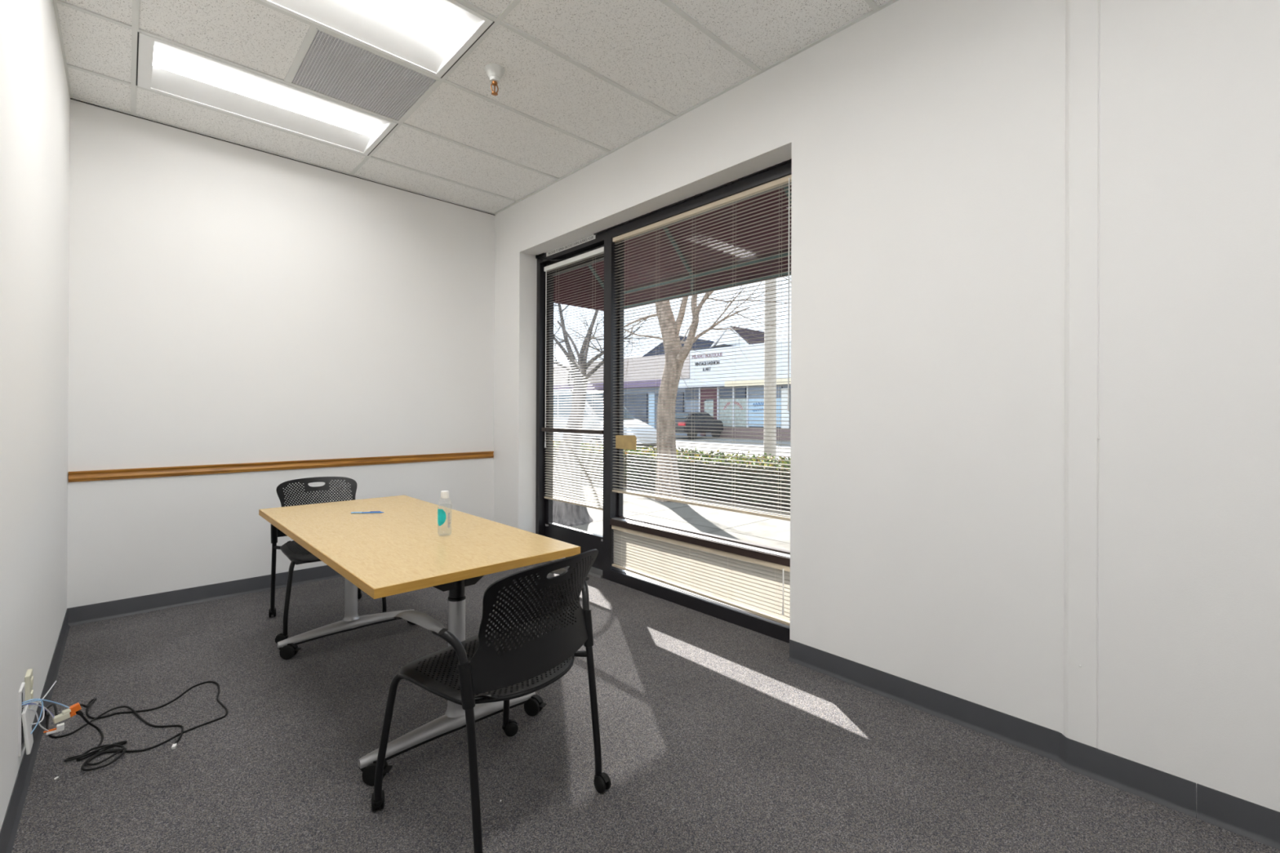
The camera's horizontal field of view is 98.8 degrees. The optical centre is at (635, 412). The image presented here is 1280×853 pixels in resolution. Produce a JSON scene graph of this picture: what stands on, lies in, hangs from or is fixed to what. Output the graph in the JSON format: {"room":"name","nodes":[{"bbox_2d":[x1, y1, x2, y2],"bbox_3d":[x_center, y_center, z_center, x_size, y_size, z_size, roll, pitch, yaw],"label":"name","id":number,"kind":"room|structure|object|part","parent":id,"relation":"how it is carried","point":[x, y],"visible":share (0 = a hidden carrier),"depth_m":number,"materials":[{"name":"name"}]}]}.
{"room":"small meeting room","nodes":[
{"label":"small meeting room","id":0,"kind":"room"},
{"bbox_2d":[0,0,70,831],"bbox_3d":[-1.111,-0.310,0.754,0.120,3.283,6.418,0,0,-43],"label":"wall","id":1,"kind":"structure","parent":0,"point":[35,97],"depth_m":1.89,"materials":[{"name":"white paint"}]},
{"bbox_2d":[17,681,33,756],"bbox_3d":[-1.952,0.980,1.758,0.026,0.204,0.088,0,0,-43],"label":"data plate","id":2,"kind":"object","parent":1,"relation":"attached to","point":[24,735],"visible":0.93,"depth_m":1.73,"materials":[{"name":"white plastic"}]},
{"bbox_3d":[-1.960,0.979,1.751,0.006,0.202,0.086,0,0,-43],"label":"frame","id":3,"kind":"part","parent":2,"relation":"part of","materials":[{"name":"white plastic"}]},
{"bbox_2d":[22,698,64,734],"bbox_3d":[-1.970,1.012,1.815,0.041,0.146,0.131,0,0,3],"label":"connector","id":4,"kind":"object","parent":2,"relation":"hanging from","point":[60,727],"visible":0.92,"depth_m":1.84,"materials":[{"name":"plastic"}]},
{"bbox_2d":[24,668,33,709],"bbox_3d":[-2.044,0.935,1.850,0.016,0.114,0.074,0,0,-43],"label":"wall outlet","id":5,"kind":"object","parent":1,"relation":"attached to","point":[28,678],"visible":0.87,"depth_m":1.83,"materials":[{"name":"beige plastic"}]},
{"bbox_2d":[31,675,33,687],"bbox_3d":[-2.039,0.912,1.854,0.004,0.028,0.034,0,0,-43],"label":"receptacle","id":6,"kind":"object","parent":5,"relation":"attached to","point":[32,677],"depth_m":1.84,"materials":[{"name":"beige plastic"}]},
{"bbox_2d":[31,689,33,701],"bbox_3d":[-2.040,0.958,1.854,0.004,0.028,0.034,0,0,-43],"label":"receptacle","id":7,"kind":"object","parent":5,"relation":"attached to","point":[32,691],"depth_m":1.85,"materials":[{"name":"beige plastic"}]},
{"bbox_2d":[0,608,70,852],"bbox_3d":[-1.064,1.181,0.791,0.014,0.102,6.404,0,0,-43],"label":"baseboard","id":8,"kind":"structure","parent":1,"relation":"attached to","point":[9,828],"depth_m":1.84,"materials":[{"name":"plastic"}]},
{"bbox_2d":[66,98,494,608],"bbox_3d":[-2.236,-0.308,4.171,3.123,3.283,0.120,0,0,-43],"label":"wall","id":9,"kind":"structure","parent":0,"point":[229,303],"depth_m":3.71,"materials":[{"name":"white paint"}]},
{"bbox_2d":[66,564,342,626],"bbox_3d":[-2.267,1.182,4.053,2.691,0.102,0.014,0,0,-43],"label":"baseboard","id":10,"kind":"structure","parent":9,"relation":"attached to","point":[77,615],"depth_m":3.51,"materials":[{"name":"plastic"}]},
{"bbox_2d":[68,451,493,482],"bbox_3d":[-2.265,0.377,4.050,2.676,0.060,0.020,0,0,-43],"label":"chair rail","id":11,"kind":"object","parent":9,"relation":"attached to","point":[126,473],"visible":1,"depth_m":3.74,"materials":[{"name":"brown wood"}]},
{"bbox_2d":[70,97,495,215],"bbox_3d":[-2.258,-1.796,4.064,2.691,0.005,0.004,0,0,-43],"label":"ceiling trim","id":12,"kind":"structure","parent":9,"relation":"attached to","point":[70,98],"depth_m":3.76,"materials":[{"name":"white metal"}]},
{"bbox_2d":[57,0,889,213],"bbox_3d":[0.021,-1.897,1.802,3.053,0.194,6.518,0,0,-43],"label":"ceiling","id":13,"kind":"structure","parent":0,"point":[646,47],"depth_m":2.88,"materials":[{"name":"tile"}]},
{"bbox_2d":[136,31,398,155],"bbox_3d":[-2.115,-1.860,3.220,1.203,0.122,0.582,0,0,-43],"label":"ceiling light","id":14,"kind":"object","parent":13,"relation":"attached to","point":[163,66],"visible":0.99,"depth_m":3.19,"materials":[{"name":"white plastic"}]},
{"bbox_2d":[289,19,438,121],"bbox_3d":[-1.476,-1.850,2.981,0.586,0.105,0.586,0,0,-43],"label":"ceiling vent","id":15,"kind":"object","parent":13,"relation":"in","point":[331,66],"visible":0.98,"depth_m":2.96,"materials":[{"name":"white metal"}]},
{"bbox_2d":[260,0,494,78],"bbox_3d":[-1.285,-1.858,2.327,1.203,0.122,0.582,0,0,-43],"label":"ceiling light","id":16,"kind":"object","parent":13,"relation":"attached to","point":[433,35],"visible":1,"depth_m":2.59,"materials":[{"name":"white plastic"}]},
{"bbox_2d":[53,0,898,214],"bbox_3d":[-0.075,-1.801,1.713,2.691,0.016,6.418,0,0,-43],"label":"grid","id":17,"kind":"object","parent":13,"relation":"attached to","point":[135,28],"visible":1,"depth_m":2.91,"materials":[{"name":"white metal"}]},
{"bbox_2d":[484,62,504,95],"bbox_3d":[-0.739,-1.736,2.882,0.104,0.131,0.104,0,0,-43],"label":"sprinkler head","id":18,"kind":"object","parent":13,"relation":"attached to","point":[495,72],"visible":1,"depth_m":2.86},
{"bbox_2d":[11,560,1279,852],"bbox_3d":[-0.025,1.298,1.766,2.863,0.120,6.418,0,0,-43],"label":"floor","id":19,"kind":"structure","parent":0,"point":[713,740],"depth_m":1.96,"materials":[{"name":"carpet"}]},
{"bbox_2d":[44,703,183,749],"bbox_3d":[-2.045,1.138,2.079,0.739,0.190,0.315,0,0,20],"label":"cable","id":20,"kind":"object","parent":19,"relation":"on","point":[175,744],"visible":0.91,"depth_m":2.14,"materials":[{"name":"black rubber"}]},
{"bbox_2d":[22,703,71,724],"bbox_3d":[-1.988,1.004,1.840,0.041,0.136,0.174,0,0,-4],"label":"jack","id":21,"kind":"object","parent":20,"relation":"hanging from","point":[65,714],"visible":0.94,"depth_m":1.89,"materials":[{"name":"plastic"}]},
{"bbox_2d":[63,680,227,771],"bbox_3d":[-1.957,1.137,2.217,0.468,0.192,0.673,0,0,-43],"label":"cable","id":22,"kind":"object","parent":19,"relation":"on","point":[95,753],"visible":0.99,"depth_m":2.00,"materials":[{"name":"black rubber"}]},
{"bbox_2d":[22,680,81,733],"bbox_3d":[-1.987,1.000,1.845,0.065,0.143,0.216,0,0,-5],"label":"cable","id":23,"kind":"object","parent":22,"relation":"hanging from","point":[76,707],"visible":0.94,"depth_m":1.87,"materials":[{"name":"plastic"}]},
{"bbox_2d":[268,476,386,644],"bbox_3d":[-1.846,0.824,3.282,0.619,0.814,0.593,0,0,-42],"label":"chair","id":24,"kind":"object","parent":19,"relation":"on","point":[295,553],"visible":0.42,"depth_m":3.31,"materials":[{"name":"black plastic"}]},
{"bbox_3d":[-2.138,0.878,3.228,0.039,0.618,0.154,0,0,-23],"label":"leg","id":25,"kind":"part","parent":24,"relation":"part of","materials":[{"name":"black metal"}]},
{"bbox_3d":[-1.839,0.806,3.275,0.496,0.030,0.391,0,0,-42],"label":"seat frame","id":26,"kind":"part","parent":24,"relation":"part of","materials":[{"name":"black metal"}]},
{"bbox_3d":[-1.867,0.991,2.972,0.035,0.393,0.114,0,0,-7],"label":"leg","id":27,"kind":"part","parent":24,"relation":"part of","materials":[{"name":"black metal"}]},
{"bbox_3d":[-1.837,0.798,3.272,0.452,0.045,0.497,0,0,-42],"label":"seat","id":28,"kind":"part","parent":24,"relation":"part of","materials":[{"name":"black plastic"}]},
{"bbox_3d":[-1.997,0.585,3.452,0.488,0.340,0.137,0,0,-42],"label":"backrest","id":29,"kind":"part","parent":24,"relation":"part of","materials":[{"name":"black plastic"}]},
{"bbox_3d":[-1.536,0.993,3.268,0.114,0.393,0.035,0,0,13],"label":"leg","id":30,"kind":"part","parent":24,"relation":"part of","materials":[{"name":"black metal"}]},
{"bbox_2d":[258,495,580,786],"bbox_3d":[-1.095,0.875,2.509,0.769,0.720,1.784,0,0,-43],"label":"table","id":31,"kind":"object","parent":19,"relation":"on","point":[399,549],"visible":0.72,"depth_m":2.13,"materials":[{"name":"brown wood"}]},
{"bbox_2d":[351,511,384,513],"bbox_3d":[-1.358,0.509,2.784,0.158,0.010,0.009,0,0,-8],"label":"ballpoint pen","id":32,"kind":"object","parent":31,"relation":"on","point":[370,512],"visible":1,"depth_m":2.78,"materials":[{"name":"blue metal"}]},
{"bbox_2d":[437,490,452,534],"bbox_3d":[-0.799,0.423,2.300,0.057,0.185,0.057,0,0,-23],"label":"water bottle","id":33,"kind":"object","parent":31,"relation":"on","point":[444,494],"visible":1,"depth_m":2.28,"materials":[{"name":"clear plastic"}]},
{"bbox_2d":[371,549,611,852],"bbox_3d":[-0.439,0.827,1.744,0.593,0.815,0.619,0,0,36],"label":"chair","id":34,"kind":"object","parent":19,"relation":"on","point":[507,662],"visible":1,"depth_m":1.58,"materials":[{"name":"black plastic"}]},
{"bbox_3d":[-0.746,0.994,1.693,0.114,0.393,0.035,0,0,2],"label":"leg","id":35,"kind":"part","parent":34,"relation":"part of","materials":[{"name":"black metal"}]},
{"bbox_3d":[-0.596,0.579,1.512,0.232,0.037,0.058,0,0,40],"label":"armrest","id":36,"kind":"part","parent":34,"relation":"part of","materials":[{"name":"plastic"}]},
{"bbox_3d":[-0.464,0.882,1.448,0.155,0.618,0.039,0,0,18],"label":"leg","id":37,"kind":"part","parent":34,"relation":"part of","materials":[{"name":"black metal"}]},
{"bbox_3d":[-0.450,0.801,1.752,0.497,0.045,0.452,0,0,36],"label":"seat","id":38,"kind":"part","parent":34,"relation":"part of","materials":[{"name":"black plastic"}]},
{"bbox_3d":[-0.483,0.995,2.051,0.035,0.393,0.114,0,0,-19],"label":"leg","id":39,"kind":"part","parent":34,"relation":"part of","materials":[{"name":"black metal"}]},
{"bbox_3d":[-0.447,0.809,1.750,0.391,0.030,0.496,0,0,36],"label":"seat frame","id":40,"kind":"part","parent":34,"relation":"part of","materials":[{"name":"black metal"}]},
{"bbox_3d":[-0.255,0.589,1.610,0.137,0.340,0.488,0,0,36],"label":"backrest","id":41,"kind":"part","parent":34,"relation":"part of","materials":[{"name":"black plastic"}]},
{"bbox_3d":[-0.263,0.582,1.965,0.232,0.037,0.058,0,0,32],"label":"armrest","id":42,"kind":"part","parent":34,"relation":"part of","materials":[{"name":"plastic"}]},
{"bbox_3d":[-0.164,0.884,1.856,0.039,0.618,0.154,0,0,-35],"label":"leg","id":43,"kind":"part","parent":34,"relation":"part of","materials":[{"name":"black metal"}]},
{"bbox_2d":[493,0,1279,816],"bbox_3d":[1.009,-0.297,2.723,0.338,3.283,6.418,0,0,-43],"label":"wall","id":44,"kind":"structure","parent":0,"point":[1025,234],"depth_m":2.02,"materials":[{"name":"white paint"}]},
{"bbox_2d":[535,158,791,643],"bbox_3d":[0.062,-0.059,3.864,0.140,2.603,2.602,0,0,-43],"label":"window","id":45,"kind":"structure","parent":44,"relation":"in","point":[612,501],"depth_m":4.05,"materials":[{"name":"brown metal"}]},
{"bbox_2d":[535,244,604,578],"bbox_3d":[-0.510,-0.061,4.476,0.147,2.605,0.910,0,0,-43],"label":"door","id":46,"kind":"structure","parent":45,"relation":"attached to","point":[587,541],"depth_m":4.63,"materials":[{"name":"brown metal"}]},
{"bbox_2d":[546,235,595,256],"bbox_3d":[-0.530,-1.343,4.426,0.003,0.035,0.664,0,0,-43],"label":"sticker","id":47,"kind":"object","parent":45,"relation":"attached to","point":[592,237],"visible":1,"depth_m":4.41,"materials":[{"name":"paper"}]},
{"bbox_2d":[543,246,604,510],"bbox_3d":[-0.505,-0.255,4.450,0.042,1.998,0.810,0,0,-43],"label":"mini blind","id":48,"kind":"object","parent":45,"relation":"attached to","point":[600,251],"visible":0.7,"depth_m":4.44,"materials":[{"name":"white plastic"}]},
{"bbox_3d":[-0.661,-0.241,4.628,0.028,1.950,0.001,0,0,-43],"label":"ladder cord","id":49,"kind":"part","parent":48,"relation":"part of","materials":[{"name":"white fabric"}]},
{"bbox_3d":[-0.504,0.737,4.453,0.025,0.014,0.804,0,0,-43],"label":"rail","id":50,"kind":"part","parent":48,"relation":"part of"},
{"bbox_3d":[-0.323,-0.240,4.264,0.028,1.950,0.001,0,0,-43],"label":"ladder cord","id":51,"kind":"part","parent":48,"relation":"part of","materials":[{"name":"white fabric"}]},
{"bbox_3d":[0.384,0.810,3.512,0.110,0.070,1.555,0,0,-43],"label":"rail","id":52,"kind":"part","parent":45,"relation":"part of","materials":[{"name":"brown metal"}]},
{"bbox_2d":[611,524,790,626],"bbox_3d":[0.357,0.994,3.486,0.042,0.322,1.548,0,0,-43],"label":"mini blind","id":53,"kind":"object","parent":45,"relation":"attached to","point":[636,552],"visible":0.79,"depth_m":3.39,"materials":[{"name":"white plastic"}]},
{"bbox_3d":[0.361,1.139,3.490,0.025,0.032,1.542,0,0,-43],"label":"rail","id":54,"kind":"part","parent":53,"relation":"part of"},
{"bbox_3d":[0.561,1.002,3.276,0.028,0.276,0.001,0,0,-43],"label":"ladder cord","id":55,"kind":"part","parent":53,"relation":"part of","materials":[{"name":"beige fabric"}]},
{"bbox_3d":[0.782,1.004,3.038,0.028,0.280,0.001,0,0,-43],"label":"ladder cord","id":56,"kind":"part","parent":53,"relation":"part of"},
{"bbox_2d":[612,173,791,520],"bbox_3d":[0.362,-0.350,3.489,0.042,1.876,1.550,0,0,-43],"label":"mini blind","id":57,"kind":"object","parent":45,"relation":"attached to","point":[781,181],"visible":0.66,"depth_m":3.37,"materials":[{"name":"white plastic"}]},
{"bbox_3d":[-0.067,-0.341,3.961,0.028,1.836,0.001,0,0,-43],"label":"ladder cord","id":58,"kind":"part","parent":57,"relation":"part of","materials":[{"name":"white fabric"}]},
{"bbox_2d":[615,435,636,449],"bbox_3d":[-0.066,0.214,3.931,0.003,0.102,0.221,0,0,-43],"label":"paper card","id":59,"kind":"object","parent":57,"relation":"attached to","point":[622,442],"visible":1,"depth_m":3.92,"materials":[{"name":"beige paper"}]},
{"bbox_3d":[0.151,-0.340,3.727,0.028,1.836,0.001,0,0,-43],"label":"ladder cord","id":60,"kind":"part","parent":57,"relation":"part of","materials":[{"name":"white fabric"}]},
{"bbox_3d":[0.370,-0.340,3.490,0.028,1.836,0.001,0,0,-43],"label":"ladder cord","id":61,"kind":"part","parent":57,"relation":"part of","materials":[{"name":"white fabric"}]},
{"bbox_3d":[0.363,0.581,3.492,0.025,0.014,1.544,0,0,-43],"label":"rail","id":62,"kind":"part","parent":57,"relation":"part of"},
{"bbox_3d":[0.587,-0.339,3.257,0.028,1.836,0.001,0,0,-43],"label":"ladder cord","id":63,"kind":"part","parent":57,"relation":"part of","materials":[{"name":"white fabric"}]},
{"bbox_3d":[0.800,-0.339,3.028,0.028,1.836,0.001,0,0,-43],"label":"ladder cord","id":64,"kind":"part","parent":57,"relation":"part of","materials":[{"name":"white fabric"}]},
{"bbox_2d":[553,185,791,311],"bbox_3d":[2.930,-1.692,1.739,1.070,1.215,10.567,0,0,-43],"label":"awning","id":65,"kind":"object","parent":44,"relation":"attached to","point":[586,267],"visible":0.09,"depth_m":4.87,"materials":[{"name":"red fabric"}]},
{"bbox_3d":[-0.660,-1.700,5.608,1.050,1.215,0.012,0,0,-43],"label":"panel","id":66,"kind":"part","parent":65,"relation":"part of","materials":[{"name":"red fabric"}]},
{"bbox_2d":[788,639,1279,850],"bbox_3d":[0.888,1.193,2.604,0.040,0.102,6.404,0,0,-43],"label":"baseboard","id":67,"kind":"structure","parent":44,"relation":"attached to","point":[1257,823],"depth_m":1.92,"materials":[{"name":"plastic"}]},
{"label":"outside","id":68,"kind":"structure","parent":0,"visible":0},
{"bbox_2d":[651,435,790,460],"bbox_3d":[11.637,1.577,51.751,72.500,0.250,180.000,0,0,-43],"label":"street","id":69,"kind":"structure","parent":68,"point":[677,437],"depth_m":22.48,"materials":[{"name":"grey asphalt"}]},
{"bbox_2d":[553,389,656,448],"bbox_3d":[-1.573,0.312,17.701,1.852,2.039,4.880,0,0,-43],"label":"van","id":70,"kind":"object","parent":69,"relation":"on","point":[625,418],"visible":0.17,"depth_m":16.53,"materials":[{"name":"white metal"}]},
{"bbox_2d":[553,303,658,441],"bbox_3d":[-1.650,-2.164,15.740,6.200,7.050,4.580,0,0,31],"label":"street tree","id":71,"kind":"object","parent":69,"relation":"on","point":[554,304],"visible":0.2,"depth_m":15.44,"materials":[{"name":"grey plant"}]},
{"bbox_2d":[553,352,689,435],"bbox_3d":[-8.898,-1.050,46.841,3.900,4.810,39.240,0,0,-43],"label":"building","id":72,"kind":"structure","parent":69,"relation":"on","point":[651,407],"depth_m":34.55,"materials":[{"name":"grey glass"}]},
{"bbox_3d":[1.082,-0.046,34.508,0.150,2.300,0.500,0,0,-43],"label":"panel","id":73,"kind":"part","parent":72,"relation":"part of","materials":[{"name":"blue glass"}]},
{"bbox_2d":[642,335,732,356],"bbox_3d":[4.972,-2.185,39.481,6.000,7.170,9.900,0,0,-43],"label":"roof","id":74,"kind":"structure","parent":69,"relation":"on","point":[700,342],"depth_m":37.96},
{"bbox_2d":[675,412,723,439],"bbox_3d":[2.968,0.678,28.857,3.159,1.388,1.850,0,0,-43],"label":"car","id":75,"kind":"object","parent":69,"relation":"on","point":[680,417],"visible":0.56,"depth_m":27.99,"materials":[{"name":"black metal"}]},
{"bbox_2d":[678,422,685,426],"bbox_3d":[2.359,0.586,27.350,0.215,0.180,0.430,0,0,-43],"label":"tail light","id":76,"kind":"object","parent":75,"relation":"attached to","point":[679,423],"depth_m":27.25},
{"bbox_2d":[678,340,791,440],"bbox_3d":[10.550,-1.037,25.899,3.900,4.870,19.600,0,0,-43],"label":"building","id":77,"kind":"structure","parent":69,"relation":"on","point":[695,392],"depth_m":29.00,"materials":[{"name":"grey glass"}]},
{"bbox_3d":[3.859,-0.020,31.143,0.140,2.700,0.290,0,0,-43],"label":"door frame","id":78,"kind":"part","parent":77,"relation":"part of","materials":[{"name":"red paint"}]},
{"bbox_3d":[4.178,0.111,30.799,0.140,1.500,0.650,0,0,-43],"label":"shop door","id":79,"kind":"part","parent":77,"relation":"part of","materials":[{"name":"white glass"}]},
{"bbox_3d":[4.275,-1.054,30.702,0.140,0.630,0.920,0,0,-43],"label":"door frame","id":80,"kind":"part","parent":77,"relation":"part of","materials":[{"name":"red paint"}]},
{"bbox_3d":[4.490,0.296,30.461,0.140,2.070,0.270,0,0,-43],"label":"door frame","id":81,"kind":"part","parent":77,"relation":"part of","materials":[{"name":"red paint"}]},
{"bbox_2d":[710,324,777,347],"bbox_3d":[7.505,-2.060,36.238,4.500,6.930,3.000,0,0,-43],"label":"gabled house","id":82,"kind":"structure","parent":69,"relation":"on","point":[741,330],"depth_m":34.94,"materials":[{"name":"paint"}]},
{"bbox_2d":[763,278,776,462],"bbox_3d":[2.856,-2.124,9.819,1.870,6.940,0.340,0,0,-43],"label":"pole","id":83,"kind":"object","parent":69,"relation":"on","point":[771,389],"visible":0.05,"depth_m":9.21,"materials":[{"name":"white metal"}]},
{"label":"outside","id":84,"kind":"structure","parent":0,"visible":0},
{"bbox_2d":[581,475,790,513],"bbox_3d":[-5.267,1.367,15.582,1.200,0.190,58.000,0,0,-43],"label":"strip","id":85,"kind":"object","parent":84,"point":[626,482],"depth_m":8.10,"materials":[{"name":"soil"}]},
{"bbox_2d":[552,441,790,507],"bbox_3d":[-0.153,0.929,10.096,1.040,0.733,21.063,0,0,-43],"label":"hedge","id":86,"kind":"object","parent":85,"relation":"on","point":[643,448],"visible":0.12,"depth_m":8.13,"materials":[{"name":"green plant"}]},
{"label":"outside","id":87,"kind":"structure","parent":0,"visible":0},
{"bbox_2d":[568,480,790,617],"bbox_3d":[-6.954,1.352,14.015,3.405,0.200,58.000,0,0,-43],"label":"sidewalk","id":88,"kind":"structure","parent":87,"point":[775,529],"depth_m":6.46,"materials":[{"name":"grey concrete"}]},
{"bbox_2d":[552,320,603,526],"bbox_3d":[-0.764,0.095,6.370,0.770,2.418,0.837,0,0,-43],"label":"street tree","id":89,"kind":"object","parent":88,"relation":"on","point":[566,514],"visible":0.61,"depth_m":6.19,"materials":[{"name":"grey plant"}]},
{"bbox_2d":[555,276,791,502],"bbox_3d":[0.637,-1.451,7.663,7.522,5.588,3.045,0,0,42],"label":"street tree","id":90,"kind":"object","parent":88,"relation":"on","point":[668,404],"visible":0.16,"depth_m":7.87,"materials":[{"name":"brown plant"}]},
{"bbox_2d":[592,484,790,588],"bbox_3d":[-6.952,1.251,14.017,3.400,0.002,58.000,0,0,-43],"label":"joint","id":91,"kind":"object","parent":88,"relation":"on","point":[602,484],"visible":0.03,"depth_m":6.30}
]}

